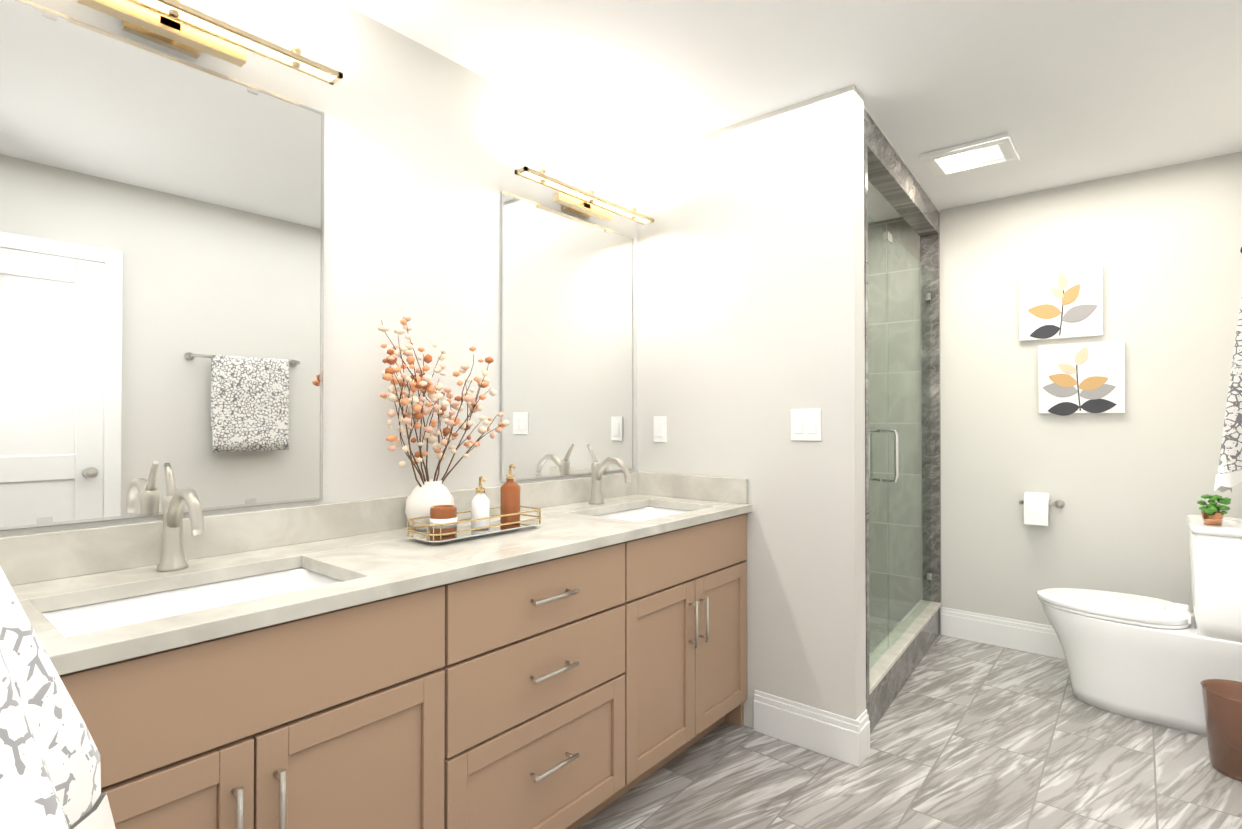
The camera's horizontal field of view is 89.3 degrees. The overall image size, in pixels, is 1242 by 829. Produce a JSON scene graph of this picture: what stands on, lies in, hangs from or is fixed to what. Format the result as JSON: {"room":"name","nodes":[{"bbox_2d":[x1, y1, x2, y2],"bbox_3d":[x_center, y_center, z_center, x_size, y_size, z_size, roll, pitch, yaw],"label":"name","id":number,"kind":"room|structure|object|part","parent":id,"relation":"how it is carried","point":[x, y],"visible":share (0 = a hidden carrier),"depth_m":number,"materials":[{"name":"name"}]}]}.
{"room":"bathroom","nodes":[
{"label":"bathroom","id":0,"kind":"room"},
{"bbox_2d":[0,0,636,536],"bbox_3d":[-0.223,0.032,2.646,0.120,2.460,4.430,0,-1,40],"label":"wall","id":1,"kind":"structure","parent":0,"point":[428,152],"depth_m":1.99,"materials":[{"name":"paint"}]},
{"bbox_2d":[0,0,323,529],"bbox_3d":[-1.093,-0.312,1.490,0.010,1.099,0.771,0,-1,40],"label":"mirror","id":2,"kind":"object","parent":1,"relation":"attached to","point":[161,256],"visible":1,"depth_m":1.47,"materials":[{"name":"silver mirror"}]},
{"bbox_2d":[77,0,342,84],"bbox_3d":[-1.047,-0.922,1.458,0.129,0.080,0.760,0,-1,40],"label":"light","id":3,"kind":"object","parent":1,"relation":"attached to","point":[176,25],"visible":1,"depth_m":1.49,"materials":[{"name":"gold metal"}]},
{"bbox_2d":[500,191,633,481],"bbox_3d":[-0.190,-0.282,2.586,0.010,1.059,0.771,0,-1,40],"label":"mirror","id":4,"kind":"object","parent":1,"relation":"attached to","point":[567,339],"visible":1,"depth_m":2.53,"materials":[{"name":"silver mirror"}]},
{"bbox_2d":[515,166,653,224],"bbox_3d":[-0.144,-0.865,2.553,0.129,0.080,0.760,0,-1,40],"label":"light","id":5,"kind":"object","parent":1,"relation":"attached to","point":[572,199],"visible":1,"depth_m":2.52,"materials":[{"name":"gold metal"}]},
{"bbox_2d":[0,472,639,587],"bbox_3d":[-0.709,0.305,1.942,0.020,0.100,2.486,0,-1,40],"label":"backsplash","id":6,"kind":"structure","parent":0,"relation":"attached to","point":[45,557],"depth_m":1.58,"materials":[{"name":"beige stone"}]},
{"bbox_2d":[640,472,747,503],"bbox_3d":[0.296,0.312,2.712,0.550,0.100,0.020,0,-1,40],"label":"backsplash","id":7,"kind":"structure","parent":0,"relation":"attached to","point":[724,490],"depth_m":2.68,"materials":[{"name":"beige stone"}]},
{"bbox_2d":[637,84,865,727],"bbox_3d":[0.495,0.032,2.637,1.000,2.460,0.110,0,-1,40],"label":"wall","id":8,"kind":"structure","parent":0,"point":[750,294],"depth_m":2.47,"materials":[{"name":"paint"}]},
{"bbox_2d":[654,416,666,441],"bbox_3d":[0.174,0.066,2.824,0.070,0.115,0.008,0,-1,40],"label":"electrical outlet plate","id":9,"kind":"object","parent":8,"relation":"attached to","point":[660,428],"visible":1,"depth_m":2.82,"materials":[{"name":"white plastic"}]},
{"bbox_2d":[791,409,820,440],"bbox_3d":[0.701,0.039,2.389,0.120,0.120,0.008,0,-1,40],"label":"switch plate","id":10,"kind":"object","parent":8,"relation":"attached to","point":[805,424],"visible":1,"depth_m":2.39,"materials":[{"name":"white plastic"}]},
{"bbox_2d":[753,690,859,766],"bbox_3d":[0.693,1.180,2.382,0.416,0.158,0.016,0,-1,40],"label":"baseboard","id":11,"kind":"structure","parent":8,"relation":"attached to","point":[830,734],"depth_m":2.36,"materials":[{"name":"white wood"}]},
{"bbox_2d":[856,710,869,764],"bbox_3d":[0.887,1.180,2.302,0.016,0.158,0.108,0,-1,40],"label":"baseboard","id":12,"kind":"structure","parent":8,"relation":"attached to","point":[863,718],"depth_m":2.30,"materials":[{"name":"white wood"}]},
{"bbox_2d":[337,0,1241,223],"bbox_3d":[0.691,-1.255,1.903,3.250,0.100,5.190,0,-1,40],"label":"ceiling","id":13,"kind":"structure","parent":0,"point":[1065,92],"depth_m":2.19,"materials":[{"name":"paint"}]},
{"bbox_2d":[920,132,1019,178],"bbox_3d":[1.611,-1.184,2.900,0.350,0.024,0.320,0,-1,40],"label":"recessed light","id":14,"kind":"object","parent":13,"relation":"in","point":[986,153],"visible":1,"depth_m":2.88,"materials":[{"name":"white plastic"}]},
{"bbox_2d":[864,105,940,732],"bbox_3d":[1.339,0.035,3.039,0.140,2.458,1.591,0,-1,37],"label":"wall","id":15,"kind":"structure","parent":0,"point":[895,656],"depth_m":3.13,"materials":[{"name":"stone"}]},
{"bbox_3d":[1.054,0.112,2.657,0.010,1.900,0.560,0,-1,37],"label":"glass door","id":16,"kind":"part","parent":15,"relation":"part of","materials":[{"name":"clear glass"}]},
{"bbox_2d":[868,217,921,620],"bbox_3d":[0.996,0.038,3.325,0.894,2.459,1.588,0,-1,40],"label":"shower door","id":17,"kind":"structure","parent":15,"relation":"attached to","point":[905,235],"depth_m":3.80,"materials":[{"name":"glass"}]},
{"bbox_2d":[577,634,1241,828],"bbox_3d":[0.691,1.305,1.880,3.250,0.100,5.190,0,-1,40],"label":"floor","id":18,"kind":"structure","parent":0,"point":[966,734],"depth_m":2.21,"materials":[{"name":"tile"}]},
{"bbox_2d":[14,496,752,828],"bbox_3d":[-0.484,0.819,1.752,0.602,0.867,2.486,0,-1,40],"label":"bathroom vanity","id":19,"kind":"object","parent":18,"relation":"on","point":[576,658],"depth_m":1.45,"materials":[{"name":"beige paint"}]},
{"bbox_2d":[156,463,203,570],"bbox_3d":[-0.972,0.231,1.392,0.227,0.239,0.060,0,-1,40],"label":"faucet","id":20,"kind":"object","parent":19,"relation":"on","point":[172,558],"depth_m":1.41,"materials":[{"name":"silver metal"}]},
{"bbox_2d":[40,504,751,667],"bbox_3d":[-0.295,0.368,1.600,0.087,0.031,2.486,0,-1,40],"label":"countertop","id":21,"kind":"structure","parent":19,"relation":"on","point":[75,647],"depth_m":1.26,"materials":[{"name":"beige stone"}]},
{"bbox_2d":[378,315,509,531],"bbox_3d":[-0.523,0.029,1.930,0.283,0.650,0.506,0,-1,40],"label":"vase","id":22,"kind":"object","parent":19,"relation":"on","point":[425,496],"visible":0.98,"depth_m":1.88,"materials":[{"name":"white ceramic"}]},
{"bbox_2d":[407,464,540,543],"bbox_3d":[-0.426,0.253,1.871,0.156,0.201,0.406,0,-1,40],"label":"tray","id":23,"kind":"object","parent":19,"relation":"on","point":[443,522],"visible":1,"depth_m":1.85,"materials":[{"name":"gold metal"}]},
{"bbox_2d":[429,505,456,535],"bbox_3d":[-0.502,0.299,1.778,0.076,0.078,0.076,0,-1,40],"label":"candle","id":24,"kind":"object","parent":23,"relation":"on","point":[439,514],"depth_m":1.75,"materials":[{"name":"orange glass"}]},
{"bbox_3d":[-0.426,0.325,1.871,0.156,0.058,0.406,0,-1,40],"label":"frame","id":25,"kind":"part","parent":23,"relation":"part of","materials":[{"name":"gold metal"}]},
{"bbox_2d":[471,476,489,529],"bbox_3d":[-0.416,0.261,1.870,0.061,0.156,0.054,0,-1,40],"label":"bottle","id":26,"kind":"object","parent":23,"relation":"on","point":[480,504],"depth_m":1.85,"materials":[{"name":"white ceramic"}]},
{"bbox_2d":[500,464,519,524],"bbox_3d":[-0.345,0.247,1.967,0.065,0.186,0.062,0,-1,40],"label":"bottle","id":27,"kind":"object","parent":23,"relation":"on","point":[510,490],"depth_m":1.94,"materials":[{"name":"orange glass"}]},
{"bbox_2d":[587,444,630,503],"bbox_3d":[-0.051,0.240,2.509,0.227,0.239,0.060,0,-1,40],"label":"faucet","id":28,"kind":"object","parent":19,"relation":"on","point":[597,468],"depth_m":2.53,"materials":[{"name":"silver metal"}]},
{"bbox_2d":[869,616,899,653],"bbox_3d":[0.999,1.252,3.312,0.878,0.029,1.566,0,-1,40],"label":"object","id":29,"kind":"structure","parent":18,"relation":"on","point":[877,630],"depth_m":3.63,"materials":[{"name":"grey tile"}]},
{"bbox_2d":[1036,515,1241,735],"bbox_3d":[2.252,0.846,2.678,0.812,0.830,0.406,0,-1,40],"label":"toilet","id":30,"kind":"object","parent":18,"relation":"on","point":[1149,659],"visible":1,"depth_m":2.54,"materials":[{"name":"white ceramic"}]},
{"bbox_3d":[2.145,0.831,2.765,0.536,0.060,0.392,0,-1,40],"label":"seat","id":31,"kind":"part","parent":30,"relation":"part of","materials":[{"name":"white plastic"}]},
{"bbox_3d":[2.258,1.061,2.670,0.795,0.399,0.380,0,-1,40],"label":"bowl","id":32,"kind":"part","parent":30,"relation":"part of","materials":[{"name":"white ceramic"}]},
{"bbox_2d":[1197,494,1230,524],"bbox_3d":[2.333,0.374,2.473,0.099,0.118,0.096,0,-1,40],"label":"potted plant","id":33,"kind":"object","parent":30,"relation":"on","point":[1212,513],"visible":1,"depth_m":2.46,"materials":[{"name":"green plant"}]},
{"bbox_3d":[2.456,0.645,2.511,0.282,0.430,0.406,0,-1,40],"label":"tank","id":34,"kind":"part","parent":30,"relation":"part of","materials":[{"name":"white ceramic"}]},
{"bbox_2d":[1200,679,1241,781],"bbox_3d":[2.191,1.116,2.207,0.230,0.281,0.230,0,-1,40],"label":"wastebasket","id":35,"kind":"object","parent":18,"relation":"on","point":[1222,700],"visible":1,"depth_m":2.19,"materials":[{"name":"brown plastic"}]},
{"bbox_2d":[940,151,1241,633],"bbox_3d":[2.109,0.039,3.516,2.370,2.460,0.120,0,-1,40],"label":"wall","id":36,"kind":"structure","parent":0,"point":[1132,484],"depth_m":3.19,"materials":[{"name":"paint"}]},
{"bbox_2d":[941,607,1064,658],"bbox_3d":[2.368,1.188,3.203,1.345,0.158,0.016,0,-1,40],"label":"baseboard","id":37,"kind":"structure","parent":36,"relation":"attached to","point":[1035,638],"depth_m":3.43,"materials":[{"name":"white wood"}]},
{"bbox_2d":[1019,500,1064,507],"bbox_3d":[2.212,0.468,3.308,0.195,0.044,0.062,0,-1,40],"label":"toilet paper holder","id":38,"kind":"object","parent":36,"relation":"attached to","point":[1059,503],"visible":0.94,"depth_m":3.27,"materials":[{"name":"silver metal"}]},
{"bbox_2d":[1024,492,1049,525],"bbox_3d":[2.186,0.491,3.303,0.105,0.162,0.113,0,-1,40],"label":"toilet paper roll","id":39,"kind":"object","parent":38,"relation":"on","point":[1036,509],"visible":0.92,"depth_m":3.26,"materials":[{"name":"white paper"}]},
{"bbox_2d":[1019,264,1102,340],"bbox_3d":[2.285,-0.575,3.276,0.355,0.355,0.033,0,-1,40],"label":"canvas art","id":40,"kind":"object","parent":36,"relation":"attached to","point":[1061,303],"visible":0.98,"depth_m":3.26,"materials":[{"name":"white fabric"}]},
{"bbox_2d":[1038,341,1124,415],"bbox_3d":[2.351,-0.179,3.217,0.355,0.369,0.034,0,-1,40],"label":"canvas art","id":41,"kind":"object","parent":36,"relation":"attached to","point":[1082,378],"visible":0.98,"depth_m":3.20,"materials":[{"name":"white fabric"}]},
{"bbox_3d":[-0.680,0.010,0.230,2.250,2.460,0.120,0,-1,40],"label":"wall","id":42,"kind":"structure","parent":0,"visible":0},
{"bbox_2d":[0,566,115,828],"bbox_3d":[-0.586,0.117,0.462,0.374,0.661,0.359,0,-1,40],"label":"hanging towel","id":43,"kind":"object","parent":42,"relation":"hanging from","point":[50,771],"visible":1,"depth_m":0.54,"materials":[{"name":"white fabric"}]},
{"bbox_3d":[1.531,0.018,1.121,0.214,2.460,4.310,0,-1,40],"label":"wall","id":44,"kind":"structure","parent":0,"visible":0},
{"bbox_2d":[1214,247,1241,492],"bbox_3d":[1.830,-0.136,1.736,0.292,0.720,0.180,0,-1,40],"label":"hanging towel","id":45,"kind":"object","parent":44,"relation":"hanging from","point":[1228,475],"visible":1,"depth_m":1.77,"materials":[{"name":"white fabric"}]}
]}

